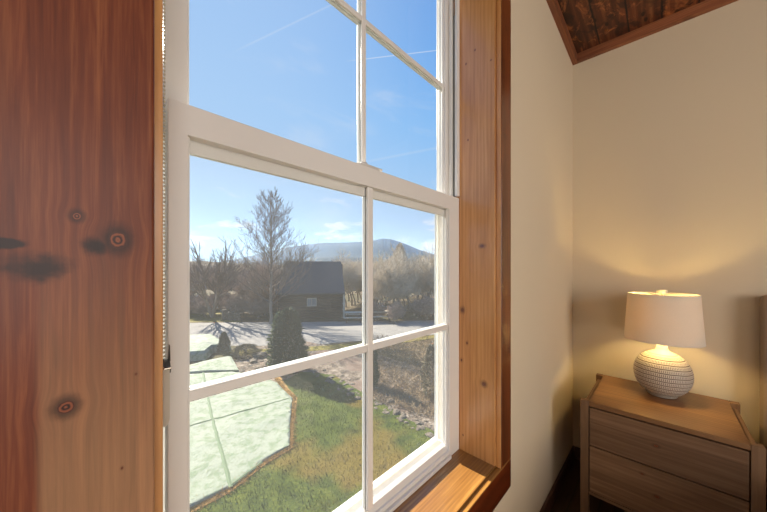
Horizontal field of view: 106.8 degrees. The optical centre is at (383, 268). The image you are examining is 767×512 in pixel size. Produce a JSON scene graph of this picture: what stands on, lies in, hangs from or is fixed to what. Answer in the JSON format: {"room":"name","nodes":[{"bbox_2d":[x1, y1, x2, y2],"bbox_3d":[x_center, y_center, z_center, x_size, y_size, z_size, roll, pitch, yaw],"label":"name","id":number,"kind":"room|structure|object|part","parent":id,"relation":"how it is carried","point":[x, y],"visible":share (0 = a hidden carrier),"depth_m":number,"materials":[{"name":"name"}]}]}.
{"room":"bedroom","nodes":[
{"label":"bedroom","id":0,"kind":"room"},
{"bbox_2d":[493,0,572,511],"bbox_3d":[-0.663,-0.220,0.103,0.220,3.000,5.620,0,0,44],"label":"wall","id":1,"kind":"structure","parent":0,"point":[541,64],"depth_m":1.41,"materials":[{"name":"beige paint"}]},
{"bbox_2d":[0,0,510,511],"bbox_3d":[-0.018,-0.244,0.763,0.258,2.162,1.194,0,0,44],"label":"window","id":2,"kind":"structure","parent":1,"relation":"in","point":[82,429],"depth_m":0.34,"materials":[{"name":"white wood"}]},
{"bbox_3d":[-0.310,-0.244,0.293,0.020,2.162,0.114,0,0,44],"label":"casing","id":3,"kind":"part","parent":2,"relation":"part of","materials":[{"name":"brown wood"}]},
{"bbox_2d":[163,0,171,426],"bbox_3d":[-0.333,-0.479,0.436,0.029,1.429,0.011,0,0,44],"label":"chain","id":4,"kind":"object","parent":2,"relation":"hanging from","point":[167,367],"visible":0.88,"depth_m":0.43,"materials":[{"name":"grey plastic"}]},
{"bbox_3d":[-0.330,-0.530,0.428,0.003,1.326,0.003,0,0,44],"label":"bead chain","id":5,"kind":"part","parent":4,"relation":"part of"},
{"bbox_3d":[-0.096,0.224,0.857,0.010,0.972,0.916,0,0,44],"label":"screen frame","id":6,"kind":"part","parent":2,"relation":"part of","materials":[{"name":"white plastic"}]},
{"bbox_3d":[-0.072,-0.728,0.836,0.032,0.986,0.920,0,0,44],"label":"sash frame","id":7,"kind":"part","parent":2,"relation":"part of","materials":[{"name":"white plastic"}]},
{"bbox_3d":[-0.034,0.219,0.813,0.041,1.004,0.940,0,0,44],"label":"sash frame","id":8,"kind":"part","parent":2,"relation":"part of","materials":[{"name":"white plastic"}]},
{"bbox_3d":[-0.067,-0.247,0.829,0.096,1.995,1.012,0,0,44],"label":"frame","id":9,"kind":"part","parent":2,"relation":"part of","materials":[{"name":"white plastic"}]},
{"bbox_3d":[0.007,0.736,0.757,0.175,0.028,1.012,0,0,44],"label":"sill","id":10,"kind":"part","parent":2,"relation":"part of","materials":[{"name":"brown wood"}]},
{"bbox_3d":[0.107,0.782,0.720,0.020,0.109,1.080,0,0,44],"label":"casing","id":11,"kind":"part","parent":2,"relation":"part of","materials":[{"name":"brown wood"}]},
{"bbox_3d":[0.453,-0.298,1.073,0.020,2.053,0.092,0,0,44],"label":"casing","id":12,"kind":"part","parent":2,"relation":"part of","materials":[{"name":"brown wood"}]},
{"bbox_2d":[539,446,574,511],"bbox_3d":[-0.622,1.242,-0.022,0.014,0.075,5.500,0,0,44],"label":"baseboard","id":13,"kind":"structure","parent":1,"relation":"attached to","point":[549,501],"depth_m":1.64,"materials":[{"name":"brown wood"}]},
{"bbox_2d":[546,0,577,64],"bbox_3d":[-0.616,-1.518,-0.027,0.030,0.255,5.500,0,0,44],"label":"trim","id":14,"kind":"structure","parent":1,"relation":"attached to","point":[554,7],"depth_m":1.68,"materials":[{"name":"brown wood"}]},
{"bbox_2d":[550,458,627,511],"bbox_3d":[0.780,1.340,-1.286,4.286,0.120,5.650,0,0,44],"label":"floor","id":15,"kind":"structure","parent":0,"point":[567,499],"depth_m":1.58,"materials":[{"name":"brown wood"}]},
{"bbox_2d":[580,373,765,511],"bbox_3d":[1.357,0.965,1.405,0.560,0.630,0.503,0,0,44],"label":"nightstand","id":16,"kind":"object","parent":15,"relation":"on","point":[641,451],"visible":0.99,"depth_m":1.25,"materials":[{"name":"brown wood"}]},
{"bbox_3d":[1.005,0.965,1.421,0.034,0.630,0.034,0,0,44],"label":"leg","id":17,"kind":"part","parent":16,"relation":"part of","materials":[{"name":"brown wood"}]},
{"bbox_3d":[1.169,0.887,1.589,0.016,0.425,0.436,0,0,44],"label":"panel","id":18,"kind":"part","parent":16,"relation":"part of","materials":[{"name":"brown wood"}]},
{"bbox_3d":[1.333,0.965,1.757,0.034,0.630,0.034,0,0,44],"label":"leg","id":19,"kind":"part","parent":16,"relation":"part of","materials":[{"name":"brown wood"}]},
{"bbox_3d":[1.347,1.097,1.395,0.492,0.014,0.471,0,0,44],"label":"rail","id":20,"kind":"part","parent":16,"relation":"part of","materials":[{"name":"brown wood"}]},
{"bbox_2d":[624,289,705,398],"bbox_3d":[1.440,0.378,1.473,0.303,0.544,0.303,0,0,44],"label":"table lamp","id":21,"kind":"object","parent":16,"relation":"on","point":[663,319],"visible":1,"depth_m":1.39,"materials":[{"name":"beige ceramic"}]},
{"bbox_3d":[1.440,0.247,1.473,0.302,0.237,0.302,0,0,44],"label":"lamp shade","id":22,"kind":"part","parent":21,"relation":"part of","materials":[{"name":"beige fabric"}]},
{"bbox_3d":[1.189,0.977,1.233,0.486,0.220,0.020,0,0,44],"label":"drawer","id":23,"kind":"part","parent":16,"relation":"part of","materials":[{"name":"brown wood"}]},
{"bbox_3d":[1.189,0.769,1.233,0.486,0.181,0.020,0,0,44],"label":"drawer","id":24,"kind":"part","parent":16,"relation":"part of","materials":[{"name":"brown wood"}]},
{"bbox_3d":[1.357,0.661,1.405,0.492,0.022,0.501,0,0,44],"label":"panel","id":25,"kind":"part","parent":16,"relation":"part of","materials":[{"name":"brown wood"}]},
{"bbox_3d":[1.710,0.965,1.389,0.034,0.630,0.034,0,0,44],"label":"leg","id":26,"kind":"part","parent":16,"relation":"part of","materials":[{"name":"brown wood"}]},
{"bbox_3d":[1.546,0.887,1.221,0.016,0.425,0.436,0,0,44],"label":"panel","id":27,"kind":"part","parent":16,"relation":"part of","materials":[{"name":"brown wood"}]},
{"bbox_3d":[1.382,0.965,1.053,0.034,0.630,0.034,0,0,44],"label":"leg","id":28,"kind":"part","parent":16,"relation":"part of","materials":[{"name":"brown wood"}]},
{"bbox_2d":[759,295,766,511],"bbox_3d":[1.658,0.703,0.152,1.482,1.155,2.035,0,0,44],"label":"bed","id":29,"kind":"object","parent":15,"relation":"on","point":[763,299],"visible":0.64,"depth_m":1.35,"materials":[{"name":"brown wood"}]},
{"bbox_2d":[558,0,704,52],"bbox_3d":[0.773,-1.525,-1.301,4.276,0.458,5.620,0,0,44],"label":"ceiling","id":30,"kind":"structure","parent":0,"point":[590,23],"depth_m":1.62,"materials":[{"name":"brown wood"}]},
{"bbox_2d":[573,0,766,447],"bbox_3d":[2.817,-0.220,0.547,4.136,3.000,0.120,0,0,44],"label":"wall","id":31,"kind":"structure","parent":0,"point":[670,124],"depth_m":1.60,"materials":[{"name":"beige paint"}]},
{"bbox_2d":[575,446,579,459],"bbox_3d":[2.739,1.242,0.530,4.022,0.075,0.014,0,0,44],"label":"baseboard","id":32,"kind":"structure","parent":31,"relation":"attached to","point":[577,449],"depth_m":1.92,"materials":[{"name":"brown wood"}]},
{"bbox_2d":[577,0,737,62],"bbox_3d":[2.739,-1.346,0.518,4.006,0.191,0.030,0,0,44],"label":"trim","id":33,"kind":"structure","parent":31,"relation":"attached to","point":[706,6],"depth_m":1.65,"materials":[{"name":"brown wood"}]},
{"label":"outside","id":34,"kind":"structure","parent":0,"visible":0},
{"bbox_2d":[190,261,415,268],"bbox_3d":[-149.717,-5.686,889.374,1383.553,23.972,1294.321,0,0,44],"label":"foothills","id":35,"kind":"structure","parent":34,"point":[190,261],"depth_m":530.34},
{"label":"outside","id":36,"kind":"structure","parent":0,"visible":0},
{"bbox_2d":[190,320,434,346],"bbox_3d":[-2.464,4.305,20.187,45.124,0.030,8.204,0,0,-5],"label":"gravel drive","id":37,"kind":"structure","parent":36,"point":[340,331],"depth_m":19.88,"materials":[{"name":"grey gravel"}]},
{"bbox_2d":[344,311,361,322],"bbox_3d":[-2.412,3.923,23.300,1.500,0.805,1.840,0,0,-3],"label":"picnic table","id":38,"kind":"object","parent":37,"relation":"on","point":[347,313],"visible":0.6,"depth_m":23.06,"materials":[{"name":"grey wood"}]},
{"bbox_2d":[373,310,389,321],"bbox_3d":[-0.209,3.923,23.800,1.900,0.805,1.840,0,0,-3],"label":"picnic table","id":39,"kind":"object","parent":37,"relation":"on","point":[384,311],"visible":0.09,"depth_m":23.40,"materials":[{"name":"grey wood"}]},
{"bbox_2d":[386,306,403,321],"bbox_3d":[0.841,3.627,22.782,2.017,1.483,1.498,0,0,-37],"label":"bush","id":40,"kind":"object","parent":37,"relation":"on","point":[392,312],"visible":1,"depth_m":22.61,"materials":[{"name":"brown plant"}]},
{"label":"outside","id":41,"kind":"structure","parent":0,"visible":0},
{"bbox_2d":[190,287,434,367],"bbox_3d":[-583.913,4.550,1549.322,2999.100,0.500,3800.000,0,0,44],"label":"ground","id":42,"kind":"structure","parent":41,"point":[245,317],"depth_m":24.27,"materials":[{"name":"brown soil"}]},
{"bbox_2d":[191,255,215,270],"bbox_3d":[-25.608,1.174,40.247,4.800,6.497,4.159,0,0,-45],"label":"bare tree","id":43,"kind":"object","parent":42,"relation":"on","point":[204,262],"visible":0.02,"depth_m":40.40,"materials":[{"name":"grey plant"}]},
{"bbox_2d":[190,334,230,361],"bbox_3d":[-11.272,4.067,15.180,6.522,0.521,4.214,0,0,44],"label":"boulder","id":44,"kind":"object","parent":42,"relation":"on","point":[202,346],"visible":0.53,"depth_m":14.50,"materials":[{"name":"grey stone"}]},
{"bbox_2d":[190,356,238,373],"bbox_3d":[-7.962,4.249,12.031,3.084,0.159,2.471,0,0,-35],"label":"stone slab","id":45,"kind":"object","parent":42,"relation":"on","point":[223,364],"visible":0.54,"depth_m":12.23,"materials":[{"name":"grey stone"}]},
{"bbox_2d":[204,261,238,291],"bbox_3d":[-19.391,1.553,33.590,4.608,5.709,3.993,0,0,-35],"label":"bare tree","id":46,"kind":"object","parent":42,"relation":"on","point":[211,287],"visible":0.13,"depth_m":32.91,"materials":[{"name":"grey plant"}]},
{"bbox_2d":[216,332,230,353],"bbox_3d":[-8.252,3.786,14.758,0.738,1.128,0.773,0,0,40],"label":"evergreen shrub","id":47,"kind":"object","parent":42,"relation":"on","point":[223,338],"visible":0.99,"depth_m":14.63,"materials":[{"name":"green plant"}]},
{"bbox_2d":[212,285,236,308],"bbox_3d":[-16.990,3.083,30.275,2.588,2.682,3.485,0,0,-39],"label":"bush","id":48,"kind":"object","parent":42,"relation":"on","point":[224,291],"visible":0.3,"depth_m":29.95,"materials":[{"name":"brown plant"}]},
{"bbox_2d":[233,313,239,320],"bbox_3d":[-12.235,3.989,23.814,0.427,0.628,0.470,0,0,44],"label":"stone post","id":49,"kind":"object","parent":42,"relation":"on","point":[236,317],"visible":1,"depth_m":23.64,"materials":[{"name":"grey stone"}]},
{"bbox_2d":[228,294,245,301],"bbox_3d":[-14.168,3.302,27.682,2.225,2.200,2.998,0,0,-1],"label":"bush","id":50,"kind":"object","parent":42,"relation":"on","point":[230,294],"visible":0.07,"depth_m":27.32,"materials":[{"name":"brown plant"}]},
{"bbox_2d":[231,273,247,293],"bbox_3d":[-16.379,2.204,33.806,3.244,4.356,3.744,0,0,-39],"label":"bare tree","id":51,"kind":"object","parent":42,"relation":"on","point":[247,273],"visible":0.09,"depth_m":33.56,"materials":[{"name":"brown plant"}]},
{"bbox_2d":[190,372,291,508],"bbox_3d":[-5.162,4.276,8.446,4.656,0.138,8.488,0,0,-40],"label":"patio","id":52,"kind":"structure","parent":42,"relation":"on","point":[232,432],"depth_m":7.40,"materials":[{"name":"grey stone"}]},
{"bbox_2d":[230,276,257,296],"bbox_3d":[-13.724,2.257,29.303,3.095,4.246,3.572,0,0,19],"label":"bare tree","id":53,"kind":"object","parent":42,"relation":"on","point":[232,286],"visible":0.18,"depth_m":28.42,"materials":[{"name":"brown plant"}]},
{"bbox_2d":[233,278,256,297],"bbox_3d":[-13.670,2.463,29.246,2.841,3.818,3.279,0,0,5],"label":"bare tree","id":54,"kind":"object","parent":42,"relation":"on","point":[245,278],"visible":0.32,"depth_m":28.31,"materials":[{"name":"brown plant"}]},
{"bbox_2d":[238,257,251,271],"bbox_3d":[-30.472,0.788,63.089,5.655,7.244,4.625,0,0,4],"label":"bare tree","id":55,"kind":"object","parent":42,"relation":"on","point":[247,257],"visible":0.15,"depth_m":62.85,"materials":[{"name":"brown plant"}]},
{"bbox_2d":[239,259,262,275],"bbox_3d":[-17.968,1.324,40.110,4.568,6.184,3.958,0,0,-7],"label":"bare tree","id":56,"kind":"object","parent":42,"relation":"on","point":[257,259],"visible":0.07,"depth_m":39.51,"materials":[{"name":"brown plant"}]},
{"bbox_2d":[236,254,280,315],"bbox_3d":[-11.109,1.355,26.248,4.264,6.120,4.921,0,0,-11],"label":"bare tree","id":57,"kind":"object","parent":42,"relation":"on","point":[259,290],"visible":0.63,"depth_m":25.38,"materials":[{"name":"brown plant"}]},
{"bbox_2d":[240,255,278,286],"bbox_3d":[-13.705,1.306,32.236,4.176,6.222,4.819,0,0,1],"label":"bare tree","id":58,"kind":"object","parent":42,"relation":"on","point":[267,255],"visible":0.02,"depth_m":31.24,"materials":[{"name":"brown plant"}]},
{"bbox_2d":[207,186,318,323],"bbox_3d":[-8.509,-0.965,22.178,7.905,10.758,7.426,0,0,25],"label":"bare tree","id":59,"kind":"object","parent":42,"relation":"on","point":[273,239],"visible":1,"depth_m":22.03,"materials":[{"name":"grey plant"}]},
{"bbox_2d":[272,298,277,311],"bbox_3d":[-10.224,3.540,26.679,1.802,1.674,2.427,0,0,-44],"label":"bush","id":60,"kind":"object","parent":42,"relation":"on","point":[275,307],"visible":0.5,"depth_m":26.38,"materials":[{"name":"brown plant"}]},
{"bbox_2d":[275,261,344,318],"bbox_3d":[-6.625,1.789,27.016,5.727,5.022,5.900,0,0,-9],"label":"cabin","id":61,"kind":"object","parent":42,"relation":"on","point":[323,297],"visible":0.9,"depth_m":24.73,"materials":[{"name":"grey"}]},
{"bbox_3d":[-6.163,2.850,24.500,0.700,0.600,0.025,0,0,-9],"label":"pane","id":62,"kind":"part","parent":61,"relation":"part of","materials":[{"name":"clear glass"}]},
{"bbox_3d":[-4.757,3.225,24.734,0.250,1.850,0.025,0,0,-9],"label":"pane","id":63,"kind":"part","parent":61,"relation":"part of","materials":[{"name":"grey glass"}]},
{"bbox_3d":[-3.469,3.159,24.971,0.170,2.282,0.170,0,0,-9],"label":"corner post","id":64,"kind":"part","parent":61,"relation":"part of","materials":[{"name":"grey wood"}]},
{"bbox_2d":[332,256,361,306],"bbox_3d":[-5.169,1.413,32.431,5.126,5.953,4.192,0,0,-25],"label":"bare tree","id":65,"kind":"object","parent":42,"relation":"on","point":[350,276],"visible":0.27,"depth_m":32.02,"materials":[{"name":"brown plant"}]},
{"bbox_2d":[335,250,361,305],"bbox_3d":[-4.579,0.933,34.116,5.595,6.944,4.576,0,0,-8],"label":"bare tree","id":66,"kind":"object","parent":42,"relation":"on","point":[351,268],"visible":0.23,"depth_m":33.56,"materials":[{"name":"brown plant"}]},
{"bbox_2d":[343,258,361,305],"bbox_3d":[-4.158,1.532,33.698,4.426,5.708,3.620,0,0,-25],"label":"bare tree","id":67,"kind":"object","parent":42,"relation":"on","point":[346,283],"visible":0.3,"depth_m":33.22,"materials":[{"name":"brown plant"}]},
{"bbox_2d":[347,260,361,302],"bbox_3d":[-3.224,1.425,35.513,4.905,5.930,4.012,0,0,44],"label":"bare tree","id":68,"kind":"object","parent":42,"relation":"on","point":[355,260],"visible":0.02,"depth_m":35.84,"materials":[{"name":"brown plant"}]},
{"bbox_2d":[350,261,376,284],"bbox_3d":[-1.612,1.643,32.506,4.027,5.481,4.924,0,0,-43],"label":"bare tree","id":69,"kind":"object","parent":42,"relation":"on","point":[375,261],"visible":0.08,"depth_m":32.24,"materials":[{"name":"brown plant"}]},
{"bbox_2d":[356,249,386,302],"bbox_3d":[-0.801,1.106,30.883,5.316,6.588,4.348,0,0,32],"label":"bare tree","id":70,"kind":"object","parent":42,"relation":"on","point":[376,267],"visible":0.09,"depth_m":30.81,"materials":[{"name":"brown plant"}]},
{"bbox_2d":[361,253,392,304],"bbox_3d":[0.075,1.292,32.168,5.702,6.203,4.663,0,0,-2],"label":"bare tree","id":71,"kind":"object","parent":42,"relation":"on","point":[389,253],"visible":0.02,"depth_m":32.46,"materials":[{"name":"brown plant"}]},
{"bbox_2d":[373,300,385,319],"bbox_3d":[-0.748,3.451,23.996,1.755,1.871,2.364,0,0,-33],"label":"bush","id":72,"kind":"object","parent":42,"relation":"on","point":[377,308],"visible":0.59,"depth_m":23.64,"materials":[{"name":"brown plant"}]},
{"bbox_2d":[358,263,403,305],"bbox_3d":[0.031,1.866,27.507,4.434,5.019,3.627,0,0,16],"label":"bare tree","id":73,"kind":"object","parent":42,"relation":"on","point":[377,296],"visible":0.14,"depth_m":26.91,"materials":[{"name":"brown plant"}]},
{"bbox_2d":[373,261,405,315],"bbox_3d":[-0.068,1.777,25.557,4.482,5.203,3.666,0,0,27],"label":"bare tree","id":74,"kind":"object","parent":42,"relation":"on","point":[384,284],"visible":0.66,"depth_m":25.33,"materials":[{"name":"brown plant"}]},
{"bbox_2d":[373,253,411,301],"bbox_3d":[0.713,1.317,28.923,4.758,6.152,5.818,0,0,25],"label":"bare tree","id":75,"kind":"object","parent":42,"relation":"on","point":[393,253],"visible":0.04,"depth_m":28.60,"materials":[{"name":"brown plant"}]},
{"bbox_2d":[387,299,406,318],"bbox_3d":[1.134,3.409,23.750,1.795,1.964,2.417,0,0,-16],"label":"bush","id":76,"kind":"object","parent":42,"relation":"on","point":[396,304],"visible":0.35,"depth_m":23.61,"materials":[{"name":"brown plant"}]},
{"bbox_2d":[373,256,425,302],"bbox_3d":[1.044,1.503,25.519,5.031,5.768,4.115,0,0,41],"label":"bare tree","id":77,"kind":"object","parent":42,"relation":"on","point":[410,287],"visible":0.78,"depth_m":25.14,"materials":[{"name":"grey plant"}]},
{"bbox_2d":[374,244,425,303],"bbox_3d":[1.466,0.887,27.603,4.901,7.039,5.992,0,0,-9],"label":"bare tree","id":78,"kind":"object","parent":42,"relation":"on","point":[391,249],"visible":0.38,"depth_m":26.88,"materials":[{"name":"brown plant"}]},
{"bbox_2d":[381,243,421,309],"bbox_3d":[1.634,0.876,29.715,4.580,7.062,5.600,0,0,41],"label":"bare tree","id":79,"kind":"object","parent":42,"relation":"on","point":[399,254],"visible":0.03,"depth_m":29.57,"materials":[{"name":"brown plant"}]},
{"bbox_2d":[373,333,434,421],"bbox_3d":[2.168,4.186,12.988,6.477,0.244,10.929,0,0,1],"label":"dry grass","id":80,"kind":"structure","parent":42,"relation":"on","point":[399,397],"depth_m":10.56,"materials":[{"name":"brown plant"}]},
{"bbox_2d":[404,299,419,316],"bbox_3d":[2.952,3.529,25.811,1.557,1.700,2.097,0,0,-32],"label":"bush","id":81,"kind":"object","parent":42,"relation":"on","point":[410,305],"visible":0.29,"depth_m":25.85,"materials":[{"name":"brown plant"}]},
{"bbox_2d":[411,300,422,316],"bbox_3d":[3.250,3.552,25.481,1.699,1.648,2.288,0,0,16],"label":"bush","id":82,"kind":"object","parent":42,"relation":"on","point":[415,306],"visible":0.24,"depth_m":25.14,"materials":[{"name":"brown plant"}]},
{"bbox_2d":[405,246,434,294],"bbox_3d":[4.598,0.842,28.967,4.821,7.131,5.894,0,0,-38],"label":"bare tree","id":83,"kind":"object","parent":42,"relation":"on","point":[432,254],"visible":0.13,"depth_m":28.82,"materials":[{"name":"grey plant"}]},
{"bbox_2d":[408,270,433,297],"bbox_3d":[4.091,1.717,30.320,3.640,5.328,4.450,0,0,-32],"label":"bare tree","id":84,"kind":"object","parent":42,"relation":"on","point":[415,270],"visible":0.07,"depth_m":29.91,"materials":[{"name":"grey plant"}]},
{"bbox_2d":[409,250,434,297],"bbox_3d":[4.290,1.263,28.493,5.212,6.263,4.262,0,0,30],"label":"bare tree","id":85,"kind":"object","parent":42,"relation":"on","point":[425,281],"visible":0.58,"depth_m":27.82,"materials":[{"name":"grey plant"}]},
{"bbox_2d":[410,296,434,319],"bbox_3d":[3.710,3.253,24.031,2.882,2.307,2.140,0,0,-18],"label":"bush","id":86,"kind":"object","parent":42,"relation":"on","point":[423,308],"visible":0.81,"depth_m":23.76,"materials":[{"name":"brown plant"}]},
{"bbox_2d":[417,295,432,316],"bbox_3d":[3.932,3.249,25.429,2.116,2.315,2.850,0,0,-23],"label":"bush","id":87,"kind":"object","parent":42,"relation":"on","point":[424,295],"visible":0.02,"depth_m":25.37,"materials":[{"name":"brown plant"}]},
{"bbox_2d":[423,257,434,285],"bbox_3d":[5.791,0.909,29.153,4.873,6.994,5.958,0,0,21],"label":"bare tree","id":88,"kind":"object","parent":42,"relation":"on","point":[429,257],"visible":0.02,"depth_m":28.23,"materials":[{"name":"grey plant"}]},
{"bbox_2d":[428,298,434,314],"bbox_3d":[4.801,3.310,23.847,2.872,2.181,2.133,0,0,-7],"label":"bush","id":89,"kind":"object","parent":42,"relation":"on","point":[433,308],"visible":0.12,"depth_m":23.28,"materials":[{"name":"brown plant"}]},
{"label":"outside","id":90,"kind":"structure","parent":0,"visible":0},
{"bbox_2d":[190,372,434,511],"bbox_3d":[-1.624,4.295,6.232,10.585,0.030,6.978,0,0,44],"label":"lawn","id":91,"kind":"structure","parent":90,"point":[304,378],"depth_m":6.51,"materials":[{"name":"green plant"}]},
{"bbox_2d":[190,377,296,511],"bbox_3d":[-3.146,4.285,8.236,1.629,0.030,6.440,0,0,-7],"label":"margin","id":92,"kind":"object","parent":91,"relation":"on","point":[280,378],"visible":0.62,"depth_m":6.62,"materials":[{"name":"brown soil"}]},
{"bbox_2d":[191,378,299,511],"bbox_3d":[-3.039,4.239,8.118,1.726,0.155,6.419,0,0,-8],"label":"straw","id":93,"kind":"object","parent":92,"relation":"on","point":[290,393],"visible":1,"depth_m":6.58,"materials":[{"name":"beige plant"}]},
{"bbox_2d":[425,432,434,438],"bbox_3d":[1.225,4.274,7.304,0.208,0.097,0.296,0,0,-39],"label":"rock","id":94,"kind":"object","parent":91,"relation":"on","point":[431,435],"visible":0.86,"depth_m":7.29,"materials":[{"name":"grey stone"}]},
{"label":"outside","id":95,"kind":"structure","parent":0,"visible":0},
{"bbox_2d":[190,311,240,321],"bbox_3d":[-22.303,4.303,25.998,21.544,0.030,6.364,0,0,0],"label":"meadow","id":96,"kind":"structure","parent":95,"point":[193,317],"depth_m":24.69,"materials":[{"name":"plant"}]},
{"bbox_2d":[190,293,201,311],"bbox_3d":[-18.326,3.326,27.159,2.231,2.146,3.005,0,0,22],"label":"bush","id":97,"kind":"object","parent":96,"relation":"on","point":[192,296],"visible":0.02,"depth_m":27.13,"materials":[{"name":"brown plant"}]},
{"bbox_2d":[190,293,213,315],"bbox_3d":[-16.702,3.276,26.078,2.326,2.257,3.132,0,0,21],"label":"bush","id":98,"kind":"object","parent":96,"relation":"on","point":[199,298],"visible":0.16,"depth_m":25.85,"materials":[{"name":"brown plant"}]},
{"bbox_2d":[190,298,217,317],"bbox_3d":[-15.973,3.466,25.062,2.662,1.838,1.976,0,0,36],"label":"bush","id":99,"kind":"object","parent":96,"relation":"on","point":[202,308],"visible":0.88,"depth_m":24.82,"materials":[{"name":"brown plant"}]},
{"bbox_2d":[190,262,220,295],"bbox_3d":[-19.338,1.651,29.069,4.699,5.505,4.072,0,0,1],"label":"bare tree","id":100,"kind":"object","parent":96,"relation":"on","point":[192,292],"visible":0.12,"depth_m":28.96,"materials":[{"name":"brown plant"}]},
{"bbox_2d":[190,240,243,317],"bbox_3d":[-15.106,1.014,25.265,5.395,6.945,7.593,0,0,-19],"label":"bare tree","id":101,"kind":"object","parent":96,"relation":"on","point":[219,277],"visible":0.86,"depth_m":23.85,"materials":[{"name":"grey plant"}]},
{"bbox_2d":[217,297,229,310],"bbox_3d":[-14.890,3.472,26.936,1.994,1.825,2.686,0,0,14],"label":"bush","id":102,"kind":"object","parent":96,"relation":"on","point":[222,301],"visible":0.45,"depth_m":26.36,"materials":[{"name":"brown plant"}]},
{"bbox_2d":[221,309,228,319],"bbox_3d":[-13.457,3.870,24.192,0.440,0.862,0.493,0,0,44],"label":"stone post","id":103,"kind":"object","parent":96,"relation":"on","point":[224,316],"visible":0.88,"depth_m":24.05,"materials":[{"name":"grey stone"}]},
{"bbox_2d":[227,311,234,319],"bbox_3d":[-12.850,3.936,24.016,0.416,0.734,0.460,0,0,44],"label":"stone post","id":104,"kind":"object","parent":96,"relation":"on","point":[230,314],"visible":0.86,"depth_m":23.85,"materials":[{"name":"grey stone"}]},
{"bbox_2d":[220,293,252,311],"bbox_3d":[-12.834,3.198,25.302,2.397,2.430,3.228,0,0,44],"label":"bush","id":105,"kind":"object","parent":96,"relation":"on","point":[241,301],"visible":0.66,"depth_m":25.03,"materials":[{"name":"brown plant"}]},
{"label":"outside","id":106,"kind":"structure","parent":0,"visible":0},
{"bbox_2d":[226,238,434,264],"bbox_3d":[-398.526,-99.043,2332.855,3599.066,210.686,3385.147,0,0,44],"label":"mountain ridge","id":107,"kind":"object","parent":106,"point":[327,251],"visible":0.25,"depth_m":1649.59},
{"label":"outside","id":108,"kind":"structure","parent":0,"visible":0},
{"bbox_2d":[236,342,434,430],"bbox_3d":[0.456,4.300,11.377,17.557,0.030,6.660,0,0,33],"label":"bed","id":109,"kind":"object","parent":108,"point":[351,366],"visible":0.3,"depth_m":11.91,"materials":[{"name":"stone"}]},
{"bbox_2d":[229,343,261,358],"bbox_3d":[-6.754,4.018,14.069,1.494,0.707,1.544,0,0,3],"label":"evergreen shrub","id":110,"kind":"object","parent":109,"relation":"on","point":[239,348],"visible":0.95,"depth_m":13.83,"materials":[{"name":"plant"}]},
{"bbox_2d":[249,358,256,362],"bbox_3d":[-6.029,4.251,13.184,0.363,0.220,0.549,0,0,-37],"label":"rock","id":111,"kind":"object","parent":109,"relation":"on","point":[252,360],"visible":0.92,"depth_m":13.03,"materials":[{"name":"grey stone"}]},
{"bbox_2d":[252,352,267,358],"bbox_3d":[-5.994,4.226,13.907,0.779,0.366,0.592,0,0,-14],"label":"rock","id":112,"kind":"object","parent":109,"relation":"on","point":[256,355],"visible":0.77,"depth_m":13.76,"materials":[{"name":"grey stone"}]},
{"bbox_2d":[265,310,291,365],"bbox_3d":[-4.568,3.056,12.590,1.447,2.587,1.493,0,0,44],"label":"evergreen shrub","id":113,"kind":"object","parent":109,"relation":"on","point":[279,313],"visible":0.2,"depth_m":12.39,"materials":[{"name":"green plant"}]},
{"bbox_2d":[269,306,309,376],"bbox_3d":[-3.944,2.977,11.972,1.819,2.856,1.759,0,0,3],"label":"evergreen shrub","id":114,"kind":"object","parent":109,"relation":"on","point":[289,320],"visible":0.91,"depth_m":11.66,"materials":[{"name":"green plant"}]},
{"bbox_2d":[373,349,380,386],"bbox_3d":[-0.444,3.502,10.479,0.734,1.697,0.718,0,0,14],"label":"evergreen shrub","id":115,"kind":"object","parent":109,"relation":"on","point":[375,354],"visible":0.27,"depth_m":10.35,"materials":[{"name":"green plant"}]},
{"bbox_2d":[393,409,399,414],"bbox_3d":[0.387,4.271,8.463,0.220,0.158,0.313,0,0,13],"label":"rock","id":116,"kind":"object","parent":109,"relation":"on","point":[396,411],"visible":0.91,"depth_m":8.43,"materials":[{"name":"grey stone"}]},
{"bbox_2d":[419,343,434,399],"bbox_3d":[1.630,3.413,9.476,0.900,1.925,0.886,0,0,-42],"label":"evergreen shrub","id":117,"kind":"object","parent":109,"relation":"on","point":[431,348],"visible":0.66,"depth_m":9.38,"materials":[{"name":"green plant"}]},
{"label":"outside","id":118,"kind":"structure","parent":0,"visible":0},
{"bbox_2d":[230,335,434,355],"bbox_3d":[-2.128,4.293,16.069,12.534,0.030,1.570,0,0,-16],"label":"verge","id":119,"kind":"structure","parent":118,"point":[338,346],"depth_m":15.73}
]}

